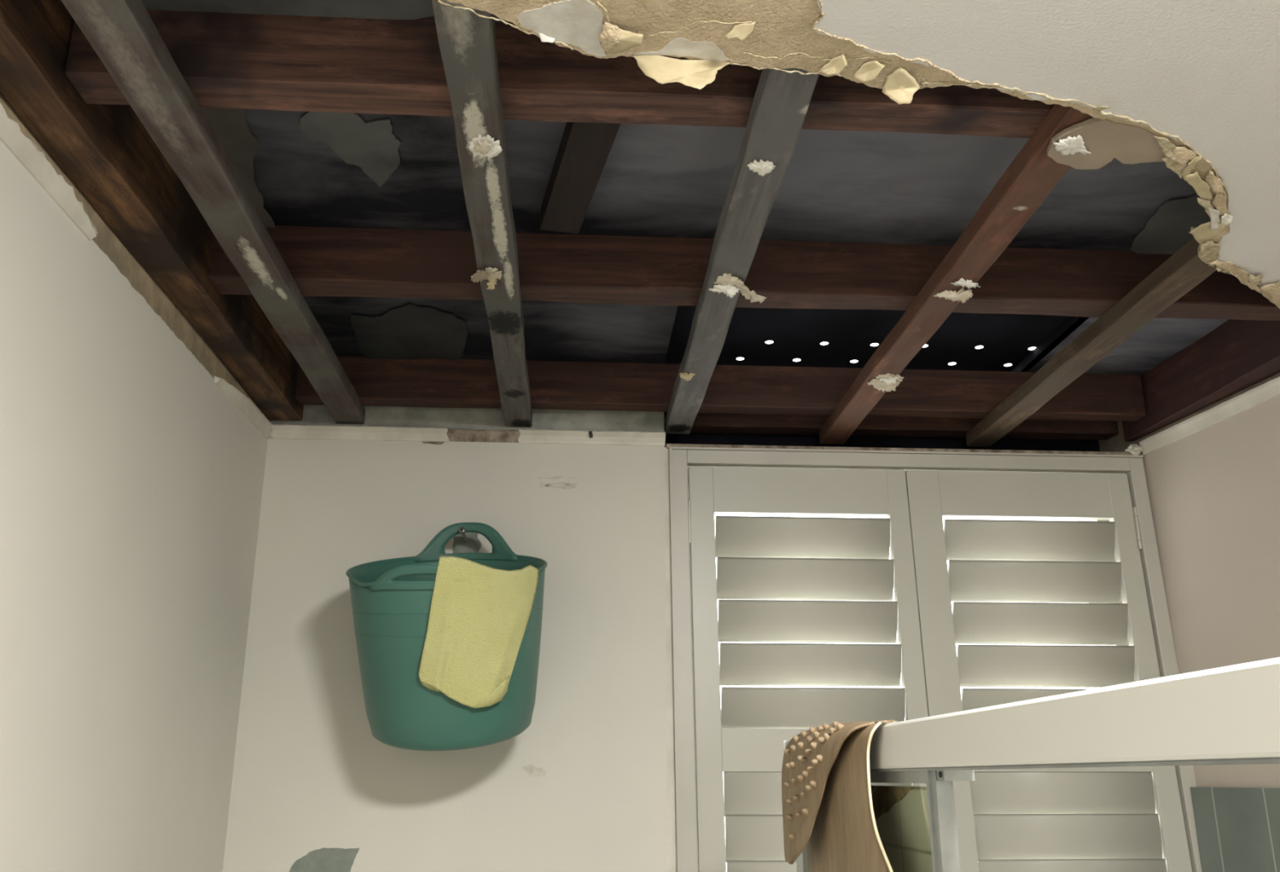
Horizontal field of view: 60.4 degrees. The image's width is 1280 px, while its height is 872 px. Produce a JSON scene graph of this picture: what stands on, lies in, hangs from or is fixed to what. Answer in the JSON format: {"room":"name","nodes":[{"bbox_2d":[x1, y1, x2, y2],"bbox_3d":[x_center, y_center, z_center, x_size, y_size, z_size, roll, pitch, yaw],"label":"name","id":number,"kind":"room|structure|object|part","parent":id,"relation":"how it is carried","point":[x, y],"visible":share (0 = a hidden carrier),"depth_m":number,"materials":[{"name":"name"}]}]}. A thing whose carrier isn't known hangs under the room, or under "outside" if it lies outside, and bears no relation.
{"room":"damaged room","nodes":[
{"label":"damaged room","id":0,"kind":"room"},
{"bbox_2d":[0,92,270,871],"bbox_3d":[-0.948,0.515,0.616,0.150,2.782,4.200,1,-17,-3],"label":"wall","id":1,"kind":"structure","parent":0,"point":[131,482],"depth_m":1.96,"materials":[{"name":"white paint"}]},
{"bbox_2d":[0,102,97,239],"bbox_3d":[-0.880,-0.562,1.187,0.015,0.043,1.438,1,-17,-3],"label":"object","id":2,"kind":"structure","parent":1,"relation":"attached to","point":[27,153],"depth_m":1.68,"materials":[{"name":"paint"}]},
{"bbox_2d":[0,0,303,420],"bbox_3d":[-0.875,-0.515,1.721,0.093,0.156,2.685,1,-17,-3],"label":"beam","id":3,"kind":"structure","parent":1,"relation":"attached to","point":[105,150],"depth_m":1.88,"materials":[{"name":"brown wood"}]},
{"bbox_2d":[213,375,271,438],"bbox_3d":[-0.984,-0.077,2.747,0.015,0.047,0.473,1,-17,-3],"label":"trim","id":4,"kind":"structure","parent":1,"relation":"attached to","point":[242,402],"depth_m":2.75,"materials":[{"name":"paint"}]},
{"bbox_2d":[222,404,666,871],"bbox_3d":[0.371,1.199,2.813,3.074,2.782,0.275,1,-17,-3],"label":"wall","id":5,"kind":"structure","parent":0,"point":[583,788],"depth_m":2.83,"materials":[{"name":"white paint"}]},
{"bbox_2d":[269,423,448,441],"bbox_3d":[-0.761,-0.009,2.983,0.485,0.038,0.025,1,-17,-3],"label":"trim","id":6,"kind":"structure","parent":5,"relation":"attached to","point":[286,431],"depth_m":2.98,"materials":[{"name":"paint"}]},
{"bbox_2d":[346,522,547,751],"bbox_3d":[-0.454,0.445,2.580,0.466,0.568,0.520,1,-17,-3],"label":"tub","id":7,"kind":"object","parent":5,"relation":"attached to","point":[391,599],"visible":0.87,"depth_m":2.43,"materials":[{"name":"teal plastic"}]},
{"bbox_3d":[-0.466,0.312,2.385,0.265,0.048,0.069,-1,-17,4],"label":"handle","id":8,"kind":"part","parent":7,"relation":"part of","materials":[{"name":"teal plastic"}]},
{"bbox_3d":[-0.438,0.274,2.801,0.265,0.103,0.045,-1,-17,4],"label":"handle","id":9,"kind":"part","parent":7,"relation":"part of","materials":[{"name":"teal plastic"}]},
{"bbox_2d":[418,555,538,708],"bbox_3d":[-0.342,0.430,2.399,0.256,0.314,0.128,6,-18,-18],"label":"cleaning cloth","id":10,"kind":"object","parent":7,"relation":"on","point":[479,615],"visible":1,"depth_m":2.39,"materials":[{"name":"yellow fabric"}]},
{"bbox_2d":[458,527,468,542],"bbox_3d":[-0.456,0.260,2.858,0.017,0.017,0.144,1,-17,-3],"label":"wall hook","id":11,"kind":"object","parent":5,"relation":"attached to","point":[462,531],"visible":1,"depth_m":2.80,"materials":[{"name":"silver metal"}]},
{"bbox_2d":[446,428,519,442],"bbox_3d":[-0.431,-0.002,3.008,0.224,0.034,0.014,1,-17,-3],"label":"trim","id":12,"kind":"structure","parent":5,"relation":"attached to","point":[454,435],"depth_m":3.01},
{"bbox_2d":[517,428,665,446],"bbox_3d":[-0.132,0.003,3.021,0.406,0.038,0.025,1,-17,-3],"label":"trim","id":13,"kind":"structure","parent":5,"relation":"attached to","point":[527,435],"depth_m":3.02,"materials":[{"name":"paint"}]},
{"bbox_2d":[664,447,677,871],"bbox_3d":[0.079,0.919,2.862,0.035,1.804,0.181,1,-17,-3],"label":"trim","id":14,"kind":"structure","parent":5,"relation":"attached to","point":[670,744],"depth_m":2.84,"materials":[{"name":"paint"}]},
{"bbox_2d":[664,411,1118,439],"bbox_3d":[0.736,-0.063,3.243,1.340,0.114,0.075,1,-17,-3],"label":"lintel","id":15,"kind":"object","parent":5,"relation":"attached to","point":[735,423],"visible":0.47,"depth_m":3.21,"materials":[{"name":"red wood"}]},
{"bbox_2d":[665,443,1202,871],"bbox_3d":[0.767,0.912,2.886,1.399,1.834,0.236,1,-17,-3],"label":"window frame","id":16,"kind":"structure","parent":5,"relation":"in","point":[682,456],"depth_m":3.02,"materials":[{"name":"paint"}]},
{"bbox_2d":[687,466,928,871],"bbox_3d":[0.449,0.907,2.805,0.646,1.705,0.045,1,-17,-3],"label":"plantation shutter","id":17,"kind":"object","parent":16,"relation":"attached to","point":[793,566],"visible":0.84,"depth_m":2.92,"materials":[{"name":"paint"}]},
{"bbox_3d":[0.453,0.810,2.836,0.491,0.106,0.026,1,-17,-3],"label":"rail","id":18,"kind":"part","parent":17,"relation":"part of","materials":[{"name":"paint"}]},
{"bbox_3d":[0.443,0.154,3.039,0.487,0.128,0.026,1,-17,-3],"label":"rail","id":19,"kind":"part","parent":17,"relation":"part of","materials":[{"name":"paint"}]},
{"bbox_2d":[905,470,1191,871],"bbox_3d":[1.081,0.919,2.844,0.681,1.705,0.051,1,-17,-3],"label":"plantation shutter","id":20,"kind":"object","parent":16,"relation":"attached to","point":[1110,819],"visible":0.89,"depth_m":2.95,"materials":[{"name":"paint"}]},
{"bbox_3d":[1.073,0.166,3.078,0.488,0.128,0.026,1,-17,-3],"label":"rail","id":21,"kind":"part","parent":20,"relation":"part of","materials":[{"name":"paint"}]},
{"bbox_3d":[1.090,0.822,2.874,0.492,0.106,0.026,1,-17,-3],"label":"rail","id":22,"kind":"part","parent":20,"relation":"part of","materials":[{"name":"paint"}]},
{"bbox_2d":[141,0,1228,376],"bbox_3d":[0.676,-0.744,1.274,3.524,0.026,4.900,1,-17,-3],"label":"lining","id":23,"kind":"object","parent":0,"point":[296,168],"visible":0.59,"depth_m":2.14,"materials":[{"name":"grey"}]},
{"bbox_2d":[65,8,1054,137],"bbox_3d":[0.400,-0.541,1.701,2.455,0.119,0.082,1,-17,-3],"label":"joist","id":24,"kind":"object","parent":23,"relation":"attached to","point":[227,60],"visible":0.51,"depth_m":1.63,"materials":[{"name":"red wood"}]},
{"bbox_2d":[540,121,620,233],"bbox_3d":[-0.109,-0.490,1.973,0.076,0.048,0.441,4,-18,-13],"label":"wooden beam","id":25,"kind":"structure","parent":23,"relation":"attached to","point":[584,148],"depth_m":1.97,"materials":[{"name":"brown wood"}]},
{"bbox_2d":[295,355,1146,421],"bbox_3d":[0.239,-0.128,3.027,2.330,0.119,0.067,1,-17,-3],"label":"joist","id":26,"kind":"object","parent":23,"relation":"attached to","point":[420,382],"visible":0.77,"depth_m":3.00,"materials":[{"name":"red wood"}]},
{"bbox_2d":[208,225,1279,320],"bbox_3d":[0.325,-0.342,2.340,2.400,0.119,0.095,1,-17,-3],"label":"joist","id":27,"kind":"object","parent":23,"relation":"attached to","point":[322,261],"visible":0.8,"depth_m":2.29,"materials":[{"name":"red wood"}]},
{"bbox_2d":[664,305,1088,372],"bbox_3d":[0.592,-0.269,2.854,1.051,0.044,0.895,1,-17,-3],"label":"vent strip","id":28,"kind":"object","parent":23,"relation":"attached to","point":[794,333],"visible":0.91,"depth_m":2.95,"materials":[{"name":"black"}]},
{"bbox_2d":[437,0,1279,308],"bbox_3d":[0.630,-0.714,0.713,2.961,0.057,3.452,1,-17,-3],"label":"ceiling","id":29,"kind":"structure","parent":0,"point":[1192,86],"depth_m":1.45,"materials":[{"name":"white paint"}]},
{"bbox_2d":[61,0,365,424],"bbox_3d":[-0.708,-0.429,1.790,0.083,0.039,2.548,1,-17,-3],"label":"batten","id":30,"kind":"object","parent":29,"relation":"attached to","point":[123,35],"visible":1,"depth_m":1.76,"materials":[{"name":"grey wood"}]},
{"bbox_2d":[431,0,532,427],"bbox_3d":[-0.253,-0.420,1.818,0.078,0.039,2.548,1,-17,-3],"label":"batten","id":31,"kind":"object","parent":29,"relation":"attached to","point":[467,41],"visible":0.99,"depth_m":1.79,"materials":[{"name":"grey wood"}]},
{"bbox_2d":[468,133,502,159],"bbox_3d":[-0.236,-0.438,1.673,0.051,0.015,0.060,1,-17,-3],"label":"scrap","id":32,"kind":"object","parent":31,"relation":"attached to","point":[484,146],"visible":1,"depth_m":1.67,"materials":[{"name":"white paper"}]},
{"bbox_2d":[471,266,502,289],"bbox_3d":[-0.290,-0.303,2.094,0.054,0.023,0.060,12,-21,-34],"label":"scrap","id":33,"kind":"object","parent":31,"relation":"attached to","point":[490,273],"visible":1,"depth_m":2.09,"materials":[{"name":"paint"}]},
{"bbox_2d":[664,67,819,434],"bbox_3d":[0.189,-0.407,1.860,0.078,0.039,2.580,1,-17,-3],"label":"batten","id":34,"kind":"object","parent":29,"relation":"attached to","point":[782,99],"visible":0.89,"depth_m":1.90,"materials":[{"name":"grey wood"}]},
{"bbox_2d":[678,371,695,381],"bbox_3d":[0.110,-0.143,2.631,0.039,0.009,0.043,5,-18,-17],"label":"scrap","id":35,"kind":"object","parent":34,"relation":"attached to","point":[685,375],"visible":1,"depth_m":2.63,"materials":[{"name":"paint"}]},
{"bbox_2d":[708,272,766,302],"bbox_3d":[0.198,-0.288,2.145,0.118,0.021,0.073,7,-19,-21],"label":"scrap","id":36,"kind":"object","parent":34,"relation":"attached to","point":[729,285],"visible":1,"depth_m":2.14,"materials":[{"name":"beige paint"}]},
{"bbox_2d":[746,159,776,176],"bbox_3d":[0.191,-0.423,1.729,0.042,0.011,0.035,12,-21,-33],"label":"scrap","id":37,"kind":"object","parent":34,"relation":"attached to","point":[762,167],"visible":1,"depth_m":1.73,"materials":[{"name":"white paper"}]},
{"bbox_2d":[818,104,1093,444],"bbox_3d":[0.637,-0.388,1.921,0.077,0.039,2.650,1,-17,-3],"label":"batten","id":38,"kind":"object","parent":29,"relation":"attached to","point":[1032,175],"visible":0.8,"depth_m":2.06,"materials":[{"name":"red wood"}]},
{"bbox_2d":[866,373,903,391],"bbox_3d":[0.593,-0.129,2.668,0.082,0.015,0.106,1,-17,-3],"label":"scrap","id":39,"kind":"object","parent":38,"relation":"attached to","point":[887,382],"visible":1,"depth_m":2.66,"materials":[{"name":"beige paint"}]},
{"bbox_2d":[933,277,980,302],"bbox_3d":[0.629,-0.285,2.163,0.070,0.017,0.080,7,-19,-21],"label":"scrap","id":40,"kind":"object","parent":38,"relation":"attached to","point":[962,295],"visible":1,"depth_m":2.17,"materials":[{"name":"beige paint"}]},
{"bbox_2d":[1053,134,1090,155],"bbox_3d":[0.651,-0.441,1.660,0.041,0.018,0.072,-11,-21,33],"label":"scrap","id":41,"kind":"object","parent":29,"relation":"attached to","point":[1071,145],"visible":1,"depth_m":1.65,"materials":[{"name":"white paper"}]},
{"bbox_2d":[965,236,1217,446],"bbox_3d":[1.070,-0.380,1.947,0.077,0.039,2.650,1,-17,-3],"label":"batten","id":42,"kind":"object","parent":29,"relation":"attached to","point":[1184,270],"visible":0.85,"depth_m":2.44,"materials":[{"name":"brown wood"}]},
{"bbox_2d":[664,432,1100,451],"bbox_3d":[0.792,0.907,3.051,1.515,2.081,0.068,1,-17,-3],"label":"wall","id":43,"kind":"structure","parent":0,"point":[717,438],"depth_m":3.29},
{"bbox_2d":[871,785,933,871],"bbox_3d":[0.336,1.333,1.405,0.006,1.690,0.751,1,-17,-3],"label":"mirror","id":44,"kind":"object","parent":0,"point":[901,815],"visible":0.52,"depth_m":1.44,"materials":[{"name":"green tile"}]},
{"bbox_2d":[1077,372,1279,787],"bbox_3d":[1.864,0.621,0.954,0.149,2.782,4.605,3,-18,-10],"label":"wall","id":45,"kind":"structure","parent":0,"point":[1214,491],"depth_m":2.79,"materials":[{"name":"white paint"}]},
{"bbox_2d":[1121,319,1279,441],"bbox_3d":[1.546,-0.358,2.224,0.076,0.156,2.036,2,-17,-6],"label":"beam","id":46,"kind":"structure","parent":45,"relation":"attached to","point":[1237,355],"depth_m":2.80,"materials":[{"name":"brown wood"}]},
{"bbox_2d":[1138,376,1279,455],"bbox_3d":[1.508,-0.103,2.675,0.015,0.041,0.953,3,-18,-10],"label":"trim","id":47,"kind":"structure","parent":45,"relation":"attached to","point":[1268,390],"depth_m":2.83,"materials":[{"name":"paint"}]},
{"bbox_2d":[1190,786,1279,871],"bbox_3d":[1.821,1.092,0.613,0.008,1.678,4.219,3,-18,-10],"label":"wall tiles","id":48,"kind":"object","parent":45,"relation":"attached to","point":[1237,829],"depth_m":2.67,"materials":[{"name":"grey tile"}]},
{"bbox_3d":[0.656,1.934,0.360,3.374,0.080,4.650,1,-17,-3],"label":"floor","id":49,"kind":"structure","parent":0,"visible":0},
{"bbox_2d":[782,657,1279,871],"bbox_3d":[0.376,1.073,0.741,0.043,1.750,2.400,1,-17,-3],"label":"shower frame","id":50,"kind":"object","parent":49,"relation":"on","point":[1230,714],"visible":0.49,"depth_m":0.89,"materials":[{"name":"white metal"}]},
{"bbox_2d":[781,720,897,871],"bbox_3d":[0.297,0.582,1.611,0.085,0.318,0.589,3,-18,-10],"label":"bath mat","id":51,"kind":"object","parent":50,"relation":"hanging from","point":[828,808],"visible":1,"depth_m":1.60,"materials":[{"name":"brown rubber"}]},
{"bbox_3d":[0.376,0.265,0.987,0.040,0.058,2.390,1,-17,-3],"label":"header rail","id":52,"kind":"part","parent":50,"relation":"part of","materials":[{"name":"white metal"}]}
]}

